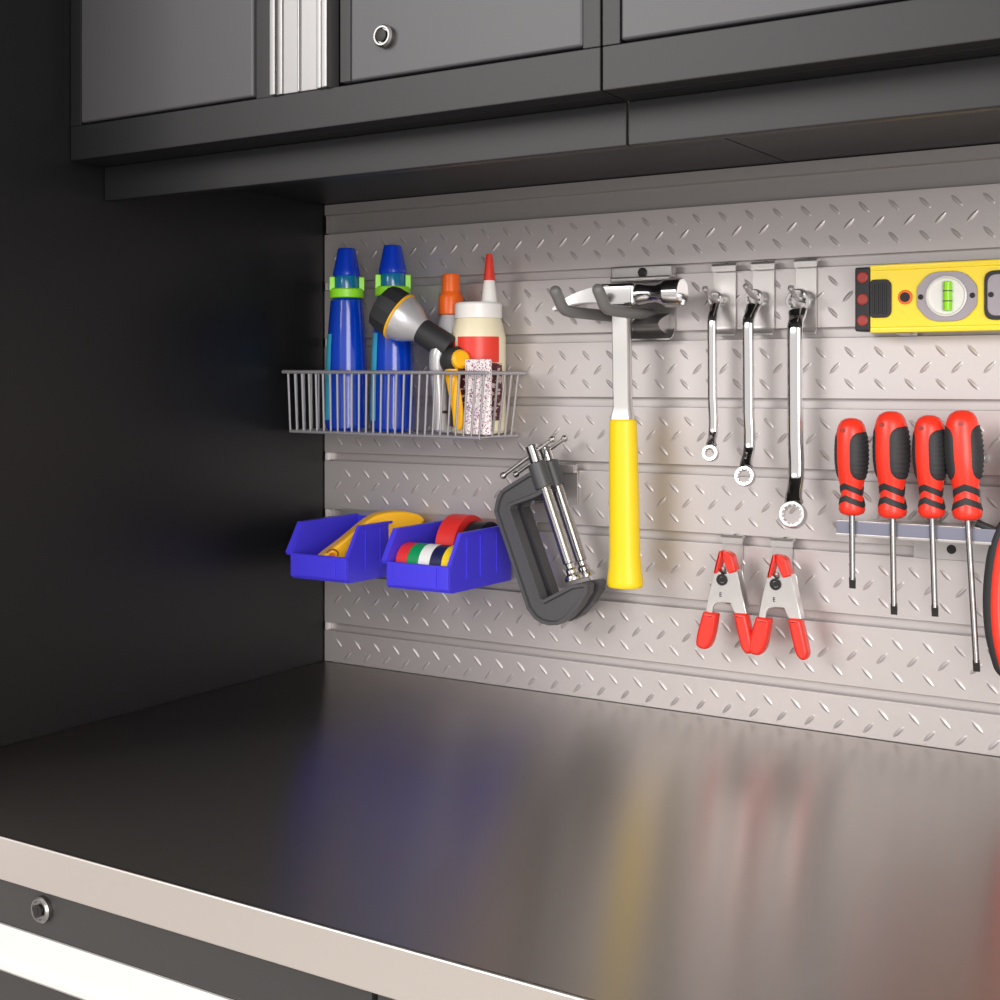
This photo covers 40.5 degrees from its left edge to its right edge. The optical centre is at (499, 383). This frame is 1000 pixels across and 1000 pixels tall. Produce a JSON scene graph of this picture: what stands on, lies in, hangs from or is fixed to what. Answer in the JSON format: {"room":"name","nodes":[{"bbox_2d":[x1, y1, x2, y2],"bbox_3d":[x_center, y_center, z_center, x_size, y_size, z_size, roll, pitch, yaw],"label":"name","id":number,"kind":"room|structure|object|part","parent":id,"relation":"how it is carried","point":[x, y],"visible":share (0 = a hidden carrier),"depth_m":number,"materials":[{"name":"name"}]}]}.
{"room":"garage","nodes":[
{"label":"garage","id":0,"kind":"room"},
{"bbox_2d":[333,662,999,757],"bbox_3d":[0.247,-0.102,1.419,5.400,2.630,0.100,0,0,33],"label":"wall","id":1,"kind":"structure","parent":0,"point":[333,662],"depth_m":1.40,"materials":[{"name":"grey metal"}]},
{"bbox_2d":[71,0,788,204],"bbox_3d":[-0.066,-0.499,1.316,0.580,0.635,0.406,0,0,33],"label":"upper cabinet","id":2,"kind":"object","parent":1,"relation":"attached to","point":[327,102],"visible":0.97,"depth_m":1.18,"materials":[{"name":"black metal"}]},
{"bbox_3d":[-0.303,-0.518,1.248,0.222,0.536,0.020,0,0,33],"label":"door","id":3,"kind":"part","parent":2,"relation":"part of","materials":[{"name":"grey metal"}]},
{"bbox_3d":[-0.165,-0.516,1.161,0.580,0.601,0.020,0,0,33],"label":"frame","id":4,"kind":"part","parent":2,"relation":"part of","materials":[{"name":"black metal"}]},
{"bbox_3d":[-0.030,-0.518,1.074,0.230,0.536,0.020,0,0,33],"label":"door","id":5,"kind":"part","parent":2,"relation":"part of","materials":[{"name":"grey metal"}]},
{"bbox_2d":[325,144,999,756],"bbox_3d":[0.283,0.059,1.323,1.162,0.547,0.019,0,0,33],"label":"panel","id":6,"kind":"object","parent":1,"relation":"attached to","point":[908,676],"visible":0.69,"depth_m":1.36,"materials":[{"name":"silver metal"}]},
{"bbox_2d":[282,370,525,439],"bbox_3d":[-0.110,0.022,1.511,0.278,0.074,0.085,0,0,33],"label":"wire basket","id":7,"kind":"object","parent":6,"relation":"attached to","point":[368,432],"visible":0.98,"depth_m":1.47,"materials":[{"name":"grey metal"}]},
{"bbox_2d":[325,248,367,430],"bbox_3d":[-0.176,-0.051,1.556,0.052,0.209,0.047,0,0,33],"label":"spray bottle","id":8,"kind":"object","parent":7,"relation":"in","point":[346,336],"visible":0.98,"depth_m":1.54,"materials":[{"name":"blue plastic"}]},
{"bbox_2d":[370,245,414,431],"bbox_3d":[-0.121,-0.051,1.523,0.052,0.209,0.047,0,0,33],"label":"spray bottle","id":9,"kind":"object","parent":7,"relation":"in","point":[387,354],"visible":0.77,"depth_m":1.51,"materials":[{"name":"blue plastic"}]},
{"bbox_3d":[-0.111,0.056,1.515,0.263,0.006,0.079,0,0,33],"label":"frame","id":10,"kind":"part","parent":7,"relation":"part of","materials":[{"name":"grey metal"}]},
{"bbox_2d":[369,286,469,430],"bbox_3d":[-0.085,-0.028,1.462,0.116,0.156,0.055,0,0,14],"label":"hose nozzle","id":11,"kind":"object","parent":7,"relation":"in","point":[396,314],"visible":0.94,"depth_m":1.45,"materials":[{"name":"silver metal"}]},
{"bbox_3d":[-0.064,0.004,1.453,0.021,0.092,0.024,0,0,33],"label":"handle","id":12,"kind":"part","parent":11,"relation":"part of","materials":[{"name":"silver metal"}]},
{"bbox_3d":[-0.051,0.004,1.454,0.016,0.084,0.022,0,0,-16],"label":"handle","id":13,"kind":"part","parent":11,"relation":"part of","materials":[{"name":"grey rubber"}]},
{"bbox_3d":[-0.043,-0.025,1.435,0.021,0.021,0.017,0,0,-26],"label":"valve knob","id":14,"kind":"part","parent":11,"relation":"part of","materials":[{"name":"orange plastic"}]},
{"bbox_2d":[435,274,463,431],"bbox_3d":[-0.054,-0.034,1.497,0.036,0.174,0.036,0,0,33],"label":"pump bottle","id":15,"kind":"object","parent":7,"relation":"in","point":[450,295],"visible":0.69,"depth_m":1.49,"materials":[{"name":"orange plastic"}]},
{"bbox_2d":[451,254,505,433],"bbox_3d":[-0.023,-0.043,1.467,0.060,0.193,0.060,0,0,33],"label":"glue bottle","id":16,"kind":"object","parent":7,"relation":"in","point":[478,329],"visible":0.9,"depth_m":1.45,"materials":[{"name":"beige plastic"}]},
{"bbox_3d":[-0.023,-0.036,1.442,0.044,0.028,0.010,0,0,0],"label":"red label panel","id":17,"kind":"part","parent":16,"relation":"part of","materials":[{"name":"red paper"}]},
{"bbox_3d":[-0.023,-0.079,1.468,0.052,0.017,0.052,0,0,33],"label":"lid","id":18,"kind":"part","parent":16,"relation":"part of","materials":[{"name":"white plastic"}]},
{"bbox_3d":[-0.011,-0.099,1.460,0.018,0.024,0.018,0,0,33],"label":"spout","id":19,"kind":"part","parent":16,"relation":"part of","materials":[{"name":"white plastic"}]},
{"bbox_2d":[465,359,491,434],"bbox_3d":[-0.023,0.014,1.419,0.032,0.079,0.004,0,0,33],"label":"packet","id":20,"kind":"object","parent":7,"relation":"in","point":[470,364],"visible":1,"depth_m":1.42,"materials":[{"name":"white paper"}]},
{"bbox_2d":[342,508,536,524],"bbox_3d":[-0.074,0.156,1.538,0.270,0.015,0.003,0,0,33],"label":"rail","id":21,"kind":"object","parent":6,"relation":"attached to","point":[427,517],"visible":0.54,"depth_m":1.54,"materials":[{"name":"silver metal"}]},
{"bbox_2d":[286,513,392,582],"bbox_3d":[-0.167,0.184,1.524,0.088,0.062,0.120,0,0,33],"label":"storage bin","id":22,"kind":"object","parent":21,"relation":"hanging from","point":[362,561],"visible":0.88,"depth_m":1.49,"materials":[{"name":"blue plastic"}]},
{"bbox_3d":[-0.197,0.200,1.475,0.080,0.026,0.005,0,0,33],"label":"panel","id":23,"kind":"part","parent":22,"relation":"part of","materials":[{"name":"blue plastic"}]},
{"bbox_2d":[318,510,423,556],"bbox_3d":[-0.146,0.177,1.516,0.125,0.068,0.023,0,0,-24],"label":"scraper","id":24,"kind":"object","parent":22,"relation":"in","point":[400,518],"visible":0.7,"depth_m":1.51,"materials":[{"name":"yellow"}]},
{"bbox_2d":[381,520,510,593],"bbox_3d":[-0.055,0.184,1.452,0.088,0.062,0.120,0,0,33],"label":"storage bin","id":25,"kind":"object","parent":21,"relation":"hanging from","point":[478,558],"visible":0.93,"depth_m":1.42,"materials":[{"name":"blue plastic"}]},
{"bbox_2d":[395,542,415,562],"bbox_3d":[-0.094,0.191,1.446,0.014,0.043,0.043,0,0,33],"label":"tape roll","id":26,"kind":"object","parent":25,"relation":"in","point":[403,551],"visible":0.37,"depth_m":1.43,"materials":[{"name":"red plastic"}]},
{"bbox_2d":[406,543,428,563],"bbox_3d":[-0.081,0.191,1.438,0.014,0.043,0.043,0,0,33],"label":"tape roll","id":27,"kind":"object","parent":25,"relation":"in","point":[413,555],"visible":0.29,"depth_m":1.42,"materials":[{"name":"green plastic"}]},
{"bbox_3d":[-0.085,0.200,1.403,0.080,0.026,0.005,0,0,33],"label":"panel","id":28,"kind":"part","parent":25,"relation":"part of","materials":[{"name":"blue plastic"}]},
{"bbox_2d":[418,544,441,564],"bbox_3d":[-0.069,0.191,1.430,0.014,0.043,0.043,0,0,33],"label":"tape roll","id":29,"kind":"object","parent":25,"relation":"in","point":[425,555],"visible":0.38,"depth_m":1.42,"materials":[{"name":"white plastic"}]},
{"bbox_2d":[429,545,452,565],"bbox_3d":[-0.057,0.191,1.422,0.014,0.043,0.043,0,0,33],"label":"tape roll","id":30,"kind":"object","parent":25,"relation":"in","point":[436,557],"visible":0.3,"depth_m":1.41,"materials":[{"name":"blue"}]},
{"bbox_2d":[441,545,453,565],"bbox_3d":[-0.044,0.191,1.415,0.014,0.043,0.043,0,0,33],"label":"tape roll","id":31,"kind":"object","parent":25,"relation":"in","point":[446,556],"visible":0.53,"depth_m":1.40,"materials":[{"name":"yellow plastic"}]},
{"bbox_2d":[435,514,481,544],"bbox_3d":[-0.041,0.176,1.470,0.024,0.069,0.069,0,0,33],"label":"tape roll","id":32,"kind":"object","parent":25,"relation":"in","point":[453,524],"visible":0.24,"depth_m":1.45,"materials":[{"name":"red plastic"}]},
{"bbox_2d":[463,521,498,531],"bbox_3d":[-0.019,0.180,1.460,0.020,0.063,0.063,0,0,33],"label":"tape roll","id":33,"kind":"object","parent":25,"relation":"in","point":[474,525],"visible":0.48,"depth_m":1.45,"materials":[{"name":"black"}]},
{"bbox_2d":[532,463,577,503],"bbox_3d":[0.055,0.107,1.423,0.031,0.043,0.057,0,0,33],"label":"hook","id":34,"kind":"object","parent":6,"relation":"attached to","point":[570,471],"visible":0.47,"depth_m":1.44,"materials":[{"name":"silver metal"}]},
{"bbox_2d":[494,436,593,625],"bbox_3d":[0.044,0.151,1.403,0.112,0.195,0.020,0,0,33],"label":"c-clamp","id":35,"kind":"object","parent":34,"relation":"hanging from","point":[564,605],"visible":1,"depth_m":1.40,"materials":[{"name":"grey metal"}]},
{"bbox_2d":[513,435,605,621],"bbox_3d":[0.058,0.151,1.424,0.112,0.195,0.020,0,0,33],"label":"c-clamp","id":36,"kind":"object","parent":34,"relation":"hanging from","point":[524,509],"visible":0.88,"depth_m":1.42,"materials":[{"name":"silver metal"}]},
{"bbox_3d":[0.059,0.170,1.425,0.112,0.157,0.015,0,0,33],"label":"frame","id":37,"kind":"part","parent":36,"relation":"part of","materials":[{"name":"grey paint"}]},
{"bbox_3d":[0.070,0.107,1.447,0.031,0.043,0.002,0,0,33],"label":"plate","id":38,"kind":"part","parent":34,"relation":"part of","materials":[{"name":"silver metal"}]},
{"bbox_2d":[550,264,675,340],"bbox_3d":[0.113,-0.083,1.348,0.081,0.077,0.122,0,0,33],"label":"hook","id":39,"kind":"object","parent":6,"relation":"attached to","point":[651,321],"visible":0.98,"depth_m":1.37,"materials":[{"name":"silver metal"}]},
{"bbox_3d":[0.083,-0.080,1.365,0.012,0.031,0.120,0,0,33],"label":"arm","id":40,"kind":"part","parent":39,"relation":"part of","materials":[{"name":"grey plastic"}]},
{"bbox_2d":[552,278,687,588],"bbox_3d":[0.119,0.050,1.358,0.140,0.307,0.032,0,0,33],"label":"hammer","id":41,"kind":"object","parent":39,"relation":"hanging from","point":[624,567],"visible":0.84,"depth_m":1.34,"materials":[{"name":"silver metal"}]},
{"bbox_3d":[0.123,-0.080,1.340,0.012,0.031,0.120,0,0,33],"label":"arm","id":42,"kind":"part","parent":39,"relation":"part of","materials":[{"name":"grey plastic"}]},
{"bbox_3d":[0.149,-0.082,1.389,0.062,0.076,0.015,0,0,33],"label":"plate","id":43,"kind":"part","parent":39,"relation":"part of","materials":[{"name":"silver metal"}]},
{"bbox_2d":[702,291,723,461],"bbox_3d":[0.209,-0.008,1.323,0.016,0.167,0.043,0,0,19],"label":"wrench","id":44,"kind":"object","parent":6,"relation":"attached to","point":[714,307],"visible":0.97,"depth_m":1.32,"materials":[{"name":"silver metal"}]},
{"bbox_2d":[702,263,738,335],"bbox_3d":[0.212,-0.083,1.328,0.026,0.073,0.049,0,0,33],"label":"hook","id":45,"kind":"object","parent":6,"relation":"attached to","point":[724,274],"visible":0.98,"depth_m":1.34,"materials":[{"name":"silver metal"}]},
{"bbox_3d":[0.223,-0.082,1.346,0.024,0.070,0.007,0,0,33],"label":"plate","id":46,"kind":"part","parent":45,"relation":"part of","materials":[{"name":"silver metal"}]},
{"bbox_2d":[721,534,745,603],"bbox_3d":[0.224,0.184,1.330,0.023,0.069,0.032,0,0,33],"label":"hook","id":47,"kind":"object","parent":6,"relation":"attached to","point":[732,542],"visible":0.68,"depth_m":1.34,"materials":[{"name":"silver metal"}]},
{"bbox_2d":[696,550,752,653],"bbox_3d":[0.220,0.211,1.315,0.059,0.097,0.016,0,0,33],"label":"clamp","id":48,"kind":"object","parent":47,"relation":"hanging from","point":[729,587],"visible":1,"depth_m":1.31,"materials":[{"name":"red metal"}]},
{"bbox_3d":[0.218,0.204,1.312,0.042,0.046,0.002,0,0,33],"label":"jaw plate","id":49,"kind":"part","parent":48,"relation":"part of","materials":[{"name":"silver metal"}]},
{"bbox_2d":[734,289,763,486],"bbox_3d":[0.240,0.003,1.303,0.020,0.191,0.043,0,0,25],"label":"wrench","id":50,"kind":"object","parent":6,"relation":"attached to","point":[746,462],"visible":0.97,"depth_m":1.30,"materials":[{"name":"silver metal"}]},
{"bbox_2d":[743,261,776,335],"bbox_3d":[0.247,-0.083,1.306,0.024,0.073,0.049,0,0,33],"label":"hook","id":51,"kind":"object","parent":6,"relation":"attached to","point":[763,272],"visible":0.99,"depth_m":1.32,"materials":[{"name":"silver metal"}]},
{"bbox_3d":[0.257,-0.082,1.324,0.022,0.070,0.007,0,0,33],"label":"plate","id":52,"kind":"part","parent":51,"relation":"part of","materials":[{"name":"silver metal"}]},
{"bbox_2d":[770,537,795,578],"bbox_3d":[0.268,0.183,1.303,0.023,0.067,0.032,0,0,33],"label":"hook","id":53,"kind":"object","parent":6,"relation":"attached to","point":[780,545],"visible":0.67,"depth_m":1.31,"materials":[{"name":"silver metal"}]},
{"bbox_2d":[750,554,810,659],"bbox_3d":[0.266,0.211,1.285,0.059,0.097,0.016,0,0,33],"label":"clamp","id":54,"kind":"object","parent":53,"relation":"hanging from","point":[783,592],"visible":1,"depth_m":1.28,"materials":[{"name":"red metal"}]},
{"bbox_3d":[0.264,0.204,1.282,0.042,0.046,0.002,0,0,33],"label":"jaw plate","id":55,"kind":"part","parent":54,"relation":"part of","materials":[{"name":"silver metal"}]},
{"bbox_3d":[0.273,0.184,1.314,0.020,0.065,0.007,0,0,33],"label":"plate","id":56,"kind":"part","parent":53,"relation":"part of","materials":[{"name":"silver metal"}]},
{"bbox_2d":[779,288,810,528],"bbox_3d":[0.280,0.022,1.278,0.026,0.227,0.047,0,0,23],"label":"wrench","id":57,"kind":"object","parent":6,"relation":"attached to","point":[793,495],"visible":0.99,"depth_m":1.27,"materials":[{"name":"silver metal"}]},
{"bbox_2d":[788,258,819,334],"bbox_3d":[0.283,-0.084,1.283,0.023,0.073,0.049,0,0,33],"label":"hook","id":58,"kind":"object","parent":6,"relation":"attached to","point":[806,269],"visible":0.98,"depth_m":1.30,"materials":[{"name":"silver metal"}]},
{"bbox_3d":[0.293,-0.083,1.301,0.020,0.071,0.007,0,0,33],"label":"plate","id":59,"kind":"part","parent":58,"relation":"part of","materials":[{"name":"silver metal"}]},
{"bbox_2d":[896,262,916,335],"bbox_3d":[0.373,-0.078,1.243,0.016,0.068,0.019,0,0,33],"label":"hook","id":60,"kind":"object","parent":6,"relation":"attached to","point":[900,334],"visible":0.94,"depth_m":1.24,"materials":[{"name":"silver metal"}]},
{"bbox_2d":[855,259,999,333],"bbox_3d":[0.527,-0.077,1.133,0.462,0.062,0.036,0,0,33],"label":"spirit level","id":61,"kind":"object","parent":60,"relation":"hanging from","point":[950,296],"visible":1,"depth_m":1.21,"materials":[{"name":"yellow metal"}]},
{"bbox_3d":[0.396,-0.077,1.202,0.036,0.036,0.002,0,0,33],"label":"vial dish","id":62,"kind":"part","parent":61,"relation":"part of","materials":[{"name":"white plastic"}]},
{"bbox_3d":[0.397,-0.077,1.204,0.052,0.044,0.003,0,0,33],"label":"vial plate","id":63,"kind":"part","parent":61,"relation":"part of","materials":[{"name":"grey plastic"}]},
{"bbox_3d":[0.454,-0.077,1.167,0.071,0.043,0.004,0,0,33],"label":"grip frame","id":64,"kind":"part","parent":61,"relation":"part of","materials":[{"name":"plastic"}]},
{"bbox_2d":[836,454,996,561],"bbox_3d":[0.384,0.111,1.219,0.152,0.098,0.048,0,0,33],"label":"rack","id":65,"kind":"object","parent":6,"relation":"attached to","point":[950,537],"visible":0.56,"depth_m":1.22,"materials":[{"name":"silver metal"}]},
{"bbox_2d":[834,418,869,588],"bbox_3d":[0.319,0.109,1.229,0.032,0.155,0.029,0,0,33],"label":"screwdriver","id":66,"kind":"object","parent":65,"relation":"in","point":[851,446],"visible":1,"depth_m":1.22,"materials":[{"name":"red plastic"}]},
{"bbox_3d":[0.319,0.075,1.229,0.029,0.088,0.029,0,0,33],"label":"handle","id":67,"kind":"part","parent":66,"relation":"part of","materials":[{"name":"red plastic"}]},
{"bbox_2d":[872,411,910,614],"bbox_3d":[0.349,0.115,1.209,0.034,0.182,0.031,0,0,33],"label":"screwdriver","id":68,"kind":"object","parent":65,"relation":"in","point":[891,446],"visible":1,"depth_m":1.20,"materials":[{"name":"red plastic"}]},
{"bbox_3d":[0.349,0.072,1.209,0.031,0.096,0.031,0,0,33],"label":"handle","id":69,"kind":"part","parent":68,"relation":"part of","materials":[{"name":"red plastic"}]},
{"bbox_2d":[837,518,995,528],"bbox_3d":[0.379,0.126,1.210,0.152,0.002,0.023,0,0,33],"label":"shelf","id":70,"kind":"object","parent":65,"relation":"attached to","point":[843,523],"depth_m":1.22,"materials":[{"name":"silver metal"}]},
{"bbox_2d":[912,415,946,616],"bbox_3d":[0.378,0.116,1.191,0.031,0.177,0.029,0,0,33],"label":"screwdriver","id":71,"kind":"object","parent":65,"relation":"in","point":[928,454],"visible":0.99,"depth_m":1.18,"materials":[{"name":"red plastic"}]},
{"bbox_3d":[0.378,0.073,1.191,0.028,0.091,0.028,0,0,33],"label":"handle","id":72,"kind":"part","parent":71,"relation":"part of","materials":[{"name":"red plastic"}]},
{"bbox_3d":[0.413,0.143,1.214,0.090,0.034,0.025,0,0,33],"label":"plate","id":73,"kind":"part","parent":65,"relation":"part of","materials":[{"name":"silver metal"}]},
{"bbox_2d":[943,410,984,671],"bbox_3d":[0.402,0.136,1.175,0.034,0.226,0.030,0,0,33],"label":"screwdriver","id":74,"kind":"object","parent":65,"relation":"in","point":[963,446],"visible":1,"depth_m":1.17,"materials":[{"name":"red plastic"}]},
{"bbox_3d":[0.402,0.071,1.175,0.031,0.096,0.030,0,0,33],"label":"handle","id":75,"kind":"part","parent":74,"relation":"part of","materials":[{"name":"red plastic"}]},
{"bbox_3d":[0.458,0.123,1.175,0.031,0.080,0.042,0,0,33],"label":"hook","id":76,"kind":"object","parent":6,"relation":"attached to","visible":0},
{"bbox_2d":[975,519,999,675],"bbox_3d":[0.445,0.150,1.154,0.078,0.205,0.020,0,0,33],"label":"pliers","id":77,"kind":"object","parent":76,"relation":"hanging from","point":[991,582],"visible":1,"depth_m":1.16,"materials":[{"name":"red plastic"}]},
{"bbox_3d":[0.431,0.181,1.165,0.031,0.143,0.014,0,0,33],"label":"handle","id":78,"kind":"part","parent":77,"relation":"part of","materials":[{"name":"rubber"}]},
{"bbox_2d":[603,0,999,162],"bbox_3d":[0.424,-0.499,1.004,0.580,0.635,0.406,0,0,33],"label":"upper cabinet","id":79,"kind":"object","parent":1,"relation":"attached to","point":[791,81],"visible":1,"depth_m":0.95,"materials":[{"name":"grey metal"}]},
{"bbox_3d":[0.187,-0.518,0.935,0.222,0.536,0.020,0,0,33],"label":"door","id":80,"kind":"part","parent":79,"relation":"part of","materials":[{"name":"grey metal"}]},
{"bbox_3d":[0.325,-0.516,0.848,0.580,0.601,0.020,0,0,33],"label":"frame","id":81,"kind":"part","parent":79,"relation":"part of","materials":[{"name":"black metal"}]},
{"bbox_3d":[-0.866,1.238,-0.326,5.400,0.050,4.400,0,0,33],"label":"floor","id":82,"kind":"structure","parent":0,"visible":0},
{"bbox_2d":[0,0,332,746],"bbox_3d":[-0.630,0.148,1.531,0.600,2.130,0.650,0,0,33],"label":"tall cabinet","id":83,"kind":"object","parent":82,"relation":"on","point":[156,486],"visible":0.67,"depth_m":1.38,"materials":[{"name":"dark grey powder-coated metal"}]},
{"bbox_2d":[0,879,377,999],"bbox_3d":[-0.141,0.790,1.228,0.545,0.848,0.634,0,0,33],"label":"base cabinet","id":84,"kind":"object","parent":82,"relation":"on","point":[52,947],"visible":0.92,"depth_m":0.94,"materials":[{"name":"black metal"}]},
{"bbox_3d":[-0.309,0.417,0.964,0.539,0.033,0.007,0,0,33],"label":"drawer pull","id":85,"kind":"part","parent":84,"relation":"part of","materials":[{"name":"silver metal"}]},
{"bbox_2d":[378,995,393,999],"bbox_3d":[0.348,0.790,0.916,0.609,0.848,0.634,0,0,33],"label":"base cabinet","id":86,"kind":"object","parent":82,"relation":"on","point":[380,997],"visible":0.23,"depth_m":0.82,"materials":[{"name":"black"}]},
{"bbox_2d":[0,661,999,999],"bbox_3d":[0.113,0.349,1.054,1.162,0.032,0.614,0,0,33],"label":"countertop","id":87,"kind":"structure","parent":86,"relation":"on","point":[394,835],"depth_m":0.99,"materials":[{"name":"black metal"}]}
]}

